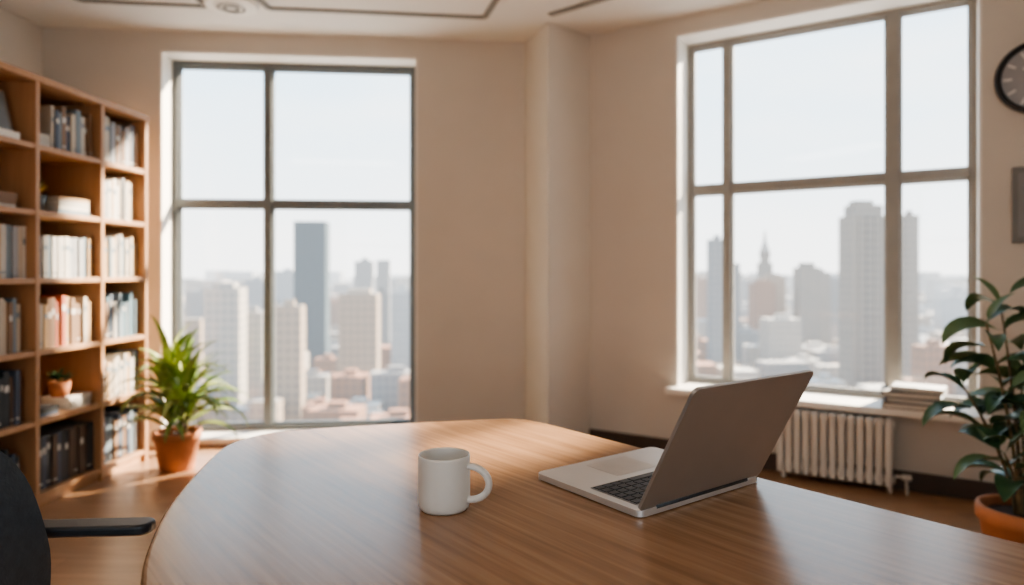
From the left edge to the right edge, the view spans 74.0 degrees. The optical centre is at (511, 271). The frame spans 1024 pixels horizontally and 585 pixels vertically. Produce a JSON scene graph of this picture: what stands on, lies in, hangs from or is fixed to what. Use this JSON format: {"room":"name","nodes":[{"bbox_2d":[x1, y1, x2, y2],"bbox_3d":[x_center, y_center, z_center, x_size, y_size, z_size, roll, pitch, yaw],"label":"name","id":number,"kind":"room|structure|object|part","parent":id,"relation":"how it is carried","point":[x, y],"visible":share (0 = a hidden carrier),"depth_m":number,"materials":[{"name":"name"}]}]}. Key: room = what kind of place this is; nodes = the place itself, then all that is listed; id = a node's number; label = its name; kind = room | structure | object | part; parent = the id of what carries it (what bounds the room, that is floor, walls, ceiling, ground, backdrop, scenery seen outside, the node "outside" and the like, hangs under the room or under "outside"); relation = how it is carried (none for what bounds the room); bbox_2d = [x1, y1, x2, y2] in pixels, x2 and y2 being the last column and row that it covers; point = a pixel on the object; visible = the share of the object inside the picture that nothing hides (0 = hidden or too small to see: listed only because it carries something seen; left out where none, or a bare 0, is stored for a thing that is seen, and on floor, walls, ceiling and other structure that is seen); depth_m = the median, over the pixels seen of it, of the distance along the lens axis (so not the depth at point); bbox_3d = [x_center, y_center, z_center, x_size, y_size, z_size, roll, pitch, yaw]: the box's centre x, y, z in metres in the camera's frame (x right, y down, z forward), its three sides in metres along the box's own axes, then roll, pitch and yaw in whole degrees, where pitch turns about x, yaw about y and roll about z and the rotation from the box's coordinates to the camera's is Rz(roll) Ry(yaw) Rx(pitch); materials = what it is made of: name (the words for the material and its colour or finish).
{"room":"office","nodes":[
{"label":"office","id":0,"kind":"room"},
{"bbox_2d":[0,7,41,75],"bbox_3d":[-3.451,-0.220,1.058,0.320,2.980,6.750,0,0,4],"label":"wall","id":1,"kind":"structure","parent":0,"point":[20,38],"depth_m":4.24,"materials":[{"name":"paint"}]},
{"bbox_2d":[42,27,524,442],"bbox_3d":[-1.512,-0.220,4.714,3.758,2.980,0.320,0,0,-5],"label":"wall","id":2,"kind":"structure","parent":0,"point":[471,93],"depth_m":4.65,"materials":[{"name":"paint"}]},
{"bbox_2d":[148,443,231,446],"bbox_3d":[-1.487,1.138,4.549,3.138,0.024,0.017,0,0,-5],"label":"baseboard","id":3,"kind":"structure","parent":2,"relation":"attached to","point":[149,444],"depth_m":4.50,"materials":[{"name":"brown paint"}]},
{"bbox_2d":[152,436,252,444],"bbox_3d":[-1.481,1.109,4.531,1.739,0.032,0.051,0,0,-5],"label":"trim","id":4,"kind":"structure","parent":2,"relation":"attached to","point":[232,439],"depth_m":4.47,"materials":[{"name":"white paint"}]},
{"bbox_2d":[160,50,416,436],"bbox_3d":[-1.491,-0.177,4.641,1.679,2.565,0.170,0,0,-5],"label":"reveal","id":5,"kind":"object","parent":2,"relation":"attached to","point":[166,57],"visible":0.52,"depth_m":4.59,"materials":[{"name":"white paint"}]},
{"bbox_2d":[172,60,414,430],"bbox_3d":[-1.502,-0.177,4.758,1.679,2.565,0.074,0,0,-5],"label":"frame","id":6,"kind":"object","parent":2,"relation":"attached to","point":[268,204],"visible":0.89,"depth_m":4.71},
{"bbox_2d":[0,0,759,41],"bbox_3d":[0.035,-1.650,1.359,7.290,0.120,6.917,0,0,0],"label":"ceiling","id":7,"kind":"structure","parent":0,"point":[510,20],"depth_m":4.21,"materials":[{"name":"paint"}]},
{"bbox_2d":[203,0,258,15],"bbox_3d":[-1.660,-1.573,4.020,0.310,0.034,0.310,0,0,0],"label":"ceiling air vent","id":8,"kind":"object","parent":7,"relation":"attached to","point":[228,7],"depth_m":4.01,"materials":[{"name":"white plastic"}]},
{"bbox_2d":[76,0,607,19],"bbox_3d":[-0.519,-1.584,3.375,4.364,0.012,1.683,0,0,-5],"label":"trim","id":9,"kind":"structure","parent":7,"relation":"attached to","point":[492,5],"depth_m":4.10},
{"bbox_2d":[40,445,981,584],"bbox_3d":[0.035,1.210,1.359,7.290,0.120,6.917,0,0,0],"label":"floor","id":10,"kind":"structure","parent":0,"point":[140,489],"depth_m":3.32,"materials":[{"name":"brown wood"}]},
{"bbox_2d":[0,61,149,508],"bbox_3d":[-2.469,0.100,3.265,0.370,2.100,1.836,0,0,4],"label":"bookcase","id":11,"kind":"object","parent":10,"relation":"on","point":[24,163],"visible":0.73,"depth_m":3.74,"materials":[{"name":"brown wood"}]},
{"bbox_2d":[0,90,19,138],"bbox_3d":[-2.404,-0.739,3.070,0.136,0.237,0.300,0,0,4],"label":"picture frame","id":12,"kind":"object","parent":11,"relation":"on","point":[6,128],"visible":0.8,"depth_m":3.18,"materials":[{"name":"white paint"}]},
{"bbox_2d":[40,181,48,210],"bbox_3d":[-2.399,-0.386,3.398,0.148,0.167,0.126,0,0,-32],"label":"flower vase","id":13,"kind":"object","parent":11,"relation":"on","point":[43,198],"visible":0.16,"depth_m":3.40,"materials":[{"name":"green ceramic"}]},
{"bbox_2d":[0,105,138,490],"bbox_3d":[-2.433,0.100,3.255,0.212,1.960,1.772,0,0,4],"label":"books","id":14,"kind":"object","parent":11,"relation":"on","point":[66,447],"visible":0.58,"depth_m":3.61,"materials":[{"name":"paper"}]},
{"bbox_2d":[44,366,74,397],"bbox_3d":[-2.367,0.570,3.546,0.165,0.155,0.125,0,0,0],"label":"potted succulent","id":15,"kind":"object","parent":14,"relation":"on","point":[60,386],"visible":1,"depth_m":3.52,"materials":[{"name":"orange ceramic"}]},
{"bbox_2d":[0,451,155,584],"bbox_3d":[-0.661,0.662,0.981,0.682,0.977,0.627,0,0,-4],"label":"office chair","id":16,"kind":"object","parent":10,"relation":"on","point":[25,556],"visible":1,"depth_m":1.18,"materials":[{"name":"fabric"}]},
{"bbox_3d":[-0.898,0.412,0.961,0.208,0.478,0.500,0,0,-4],"label":"backrest","id":17,"kind":"part","parent":16,"relation":"part of","materials":[{"name":"fabric"}]},
{"bbox_3d":[-0.785,0.593,1.223,0.245,0.261,0.116,0,0,-4],"label":"armrest","id":18,"kind":"part","parent":16,"relation":"part of","materials":[{"name":"black plastic"}]},
{"bbox_2d":[119,315,248,473],"bbox_3d":[-1.913,0.693,3.968,0.688,0.914,0.755,0,0,20],"label":"dracaena","id":19,"kind":"object","parent":10,"relation":"on","point":[176,447],"visible":1,"depth_m":3.90,"materials":[{"name":"plant"}]},
{"bbox_2d":[141,419,1023,584],"bbox_3d":[0.117,0.775,0.950,1.078,0.750,2.071,0,0,-40],"label":"conference table","id":20,"kind":"object","parent":10,"relation":"on","point":[334,505],"visible":0.94,"depth_m":1.06,"materials":[{"name":"brown wood"}]},
{"bbox_2d":[418,447,491,515],"bbox_3d":[-0.095,0.354,1.148,0.129,0.092,0.088,0,0,14],"label":"coffee mug","id":21,"kind":"object","parent":20,"relation":"on","point":[443,472],"visible":1,"depth_m":1.12,"materials":[{"name":"ceramic"}]},
{"bbox_2d":[539,369,813,516],"bbox_3d":[0.292,0.286,1.259,0.330,0.228,0.381,0,0,-37],"label":"laptop","id":22,"kind":"object","parent":20,"relation":"on","point":[724,435],"visible":1,"depth_m":1.16,"materials":[{"name":"metal"}]},
{"bbox_3d":[0.369,0.281,1.154,0.330,0.217,0.119,0,0,-36],"label":"lid","id":23,"kind":"part","parent":22,"relation":"part of","materials":[{"name":"metal"}]},
{"bbox_2d":[777,408,911,495],"bbox_3d":[1.776,0.958,3.663,0.651,0.385,0.090,0,0,32],"label":"radiator","id":24,"kind":"object","parent":10,"relation":"on","point":[785,463],"visible":0.93,"depth_m":3.64,"materials":[{"name":"metal"}]},
{"bbox_2d":[922,276,1023,543],"bbox_3d":[1.943,0.544,2.571,0.661,1.212,0.718,0,0,32],"label":"rubber plant","id":25,"kind":"object","parent":10,"relation":"on","point":[1001,515],"visible":0.98,"depth_m":2.54,"materials":[{"name":"green plant"}]},
{"bbox_2d":[525,23,589,434],"bbox_3d":[0.316,-0.220,4.650,0.390,2.740,0.545,0,0,-21],"label":"column","id":26,"kind":"structure","parent":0,"point":[557,58],"depth_m":4.45,"materials":[{"name":"paint"}]},
{"bbox_2d":[590,0,1023,482],"bbox_3d":[2.097,-0.220,3.770,4.295,2.980,0.320,0,0,32],"label":"wall","id":27,"kind":"structure","parent":0,"point":[633,69],"depth_m":4.31,"materials":[{"name":"paint"}]},
{"bbox_2d":[589,429,1015,500],"bbox_3d":[2.045,1.100,3.604,3.597,0.100,0.016,0,0,32],"label":"baseboard","id":28,"kind":"structure","parent":27,"relation":"attached to","point":[961,488],"depth_m":3.56,"materials":[{"name":"brown wood"}]},
{"bbox_2d":[665,382,992,424],"bbox_3d":[1.719,0.731,3.876,1.654,0.038,0.300,0,0,32],"label":"windowsill","id":29,"kind":"structure","parent":27,"relation":"attached to","point":[805,401],"depth_m":3.69,"materials":[{"name":"white paint"}]},
{"bbox_2d":[881,382,947,411],"bbox_3d":[2.112,0.654,3.578,0.309,0.116,0.200,0,0,32],"label":"stacked books","id":30,"kind":"object","parent":29,"relation":"on","point":[900,395],"visible":0.89,"depth_m":3.52,"materials":[{"name":"paper"}]},
{"bbox_2d":[676,0,981,413],"bbox_3d":[1.746,-0.378,3.918,1.574,2.205,0.200,0,0,32],"label":"reveal","id":31,"kind":"object","parent":27,"relation":"attached to","point":[861,7],"visible":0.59,"depth_m":4.25,"materials":[{"name":"white paint"}]},
{"bbox_2d":[688,0,976,403],"bbox_3d":[1.816,-0.378,4.031,1.574,2.205,0.074,0,0,32],"label":"frame","id":32,"kind":"object","parent":27,"relation":"attached to","point":[893,178],"visible":0.89,"depth_m":3.81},
{"bbox_2d":[994,43,1023,112],"bbox_3d":[2.545,-0.986,3.278,0.360,0.444,0.048,0,0,32],"label":"wall clock","id":33,"kind":"object","parent":27,"relation":"attached to","point":[1009,75],"visible":1,"depth_m":3.33,"materials":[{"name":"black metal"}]},
{"bbox_2d":[1012,167,1023,242],"bbox_3d":[2.568,-0.328,3.273,0.260,0.370,0.026,0,0,32],"label":"wall picture","id":34,"kind":"object","parent":27,"relation":"attached to","point":[1017,172],"visible":1,"depth_m":3.32},
{"label":"outside","id":35,"kind":"structure","parent":0,"visible":0},
{"bbox_2d":[202,278,351,421],"bbox_3d":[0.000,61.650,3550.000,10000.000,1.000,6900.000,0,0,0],"label":"city skyline","id":36,"kind":"structure","parent":35,"point":[345,279],"depth_m":5544.52},
{"bbox_2d":[183,211,918,420],"bbox_3d":[20.000,14.650,444.948,460.803,93.000,370.525,0,0,0],"label":"towers","id":37,"kind":"structure","parent":36,"relation":"on","point":[368,320],"depth_m":349.72,"materials":[{"name":"concrete"}]},
{"bbox_2d":[183,270,966,422],"bbox_3d":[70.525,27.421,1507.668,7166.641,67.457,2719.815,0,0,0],"label":"city buildings","id":38,"kind":"structure","parent":36,"relation":"on","point":[776,348],"depth_m":368.30,"materials":[{"name":"concrete"}]},
{"bbox_2d":[839,200,883,387],"bbox_3d":[157.020,14.650,305.605,15.721,93.000,11.536,0,0,0],"label":"skyscraper","id":39,"kind":"structure","parent":36,"relation":"on","point":[861,228],"depth_m":301.11,"materials":[{"name":"concrete"}]}
]}

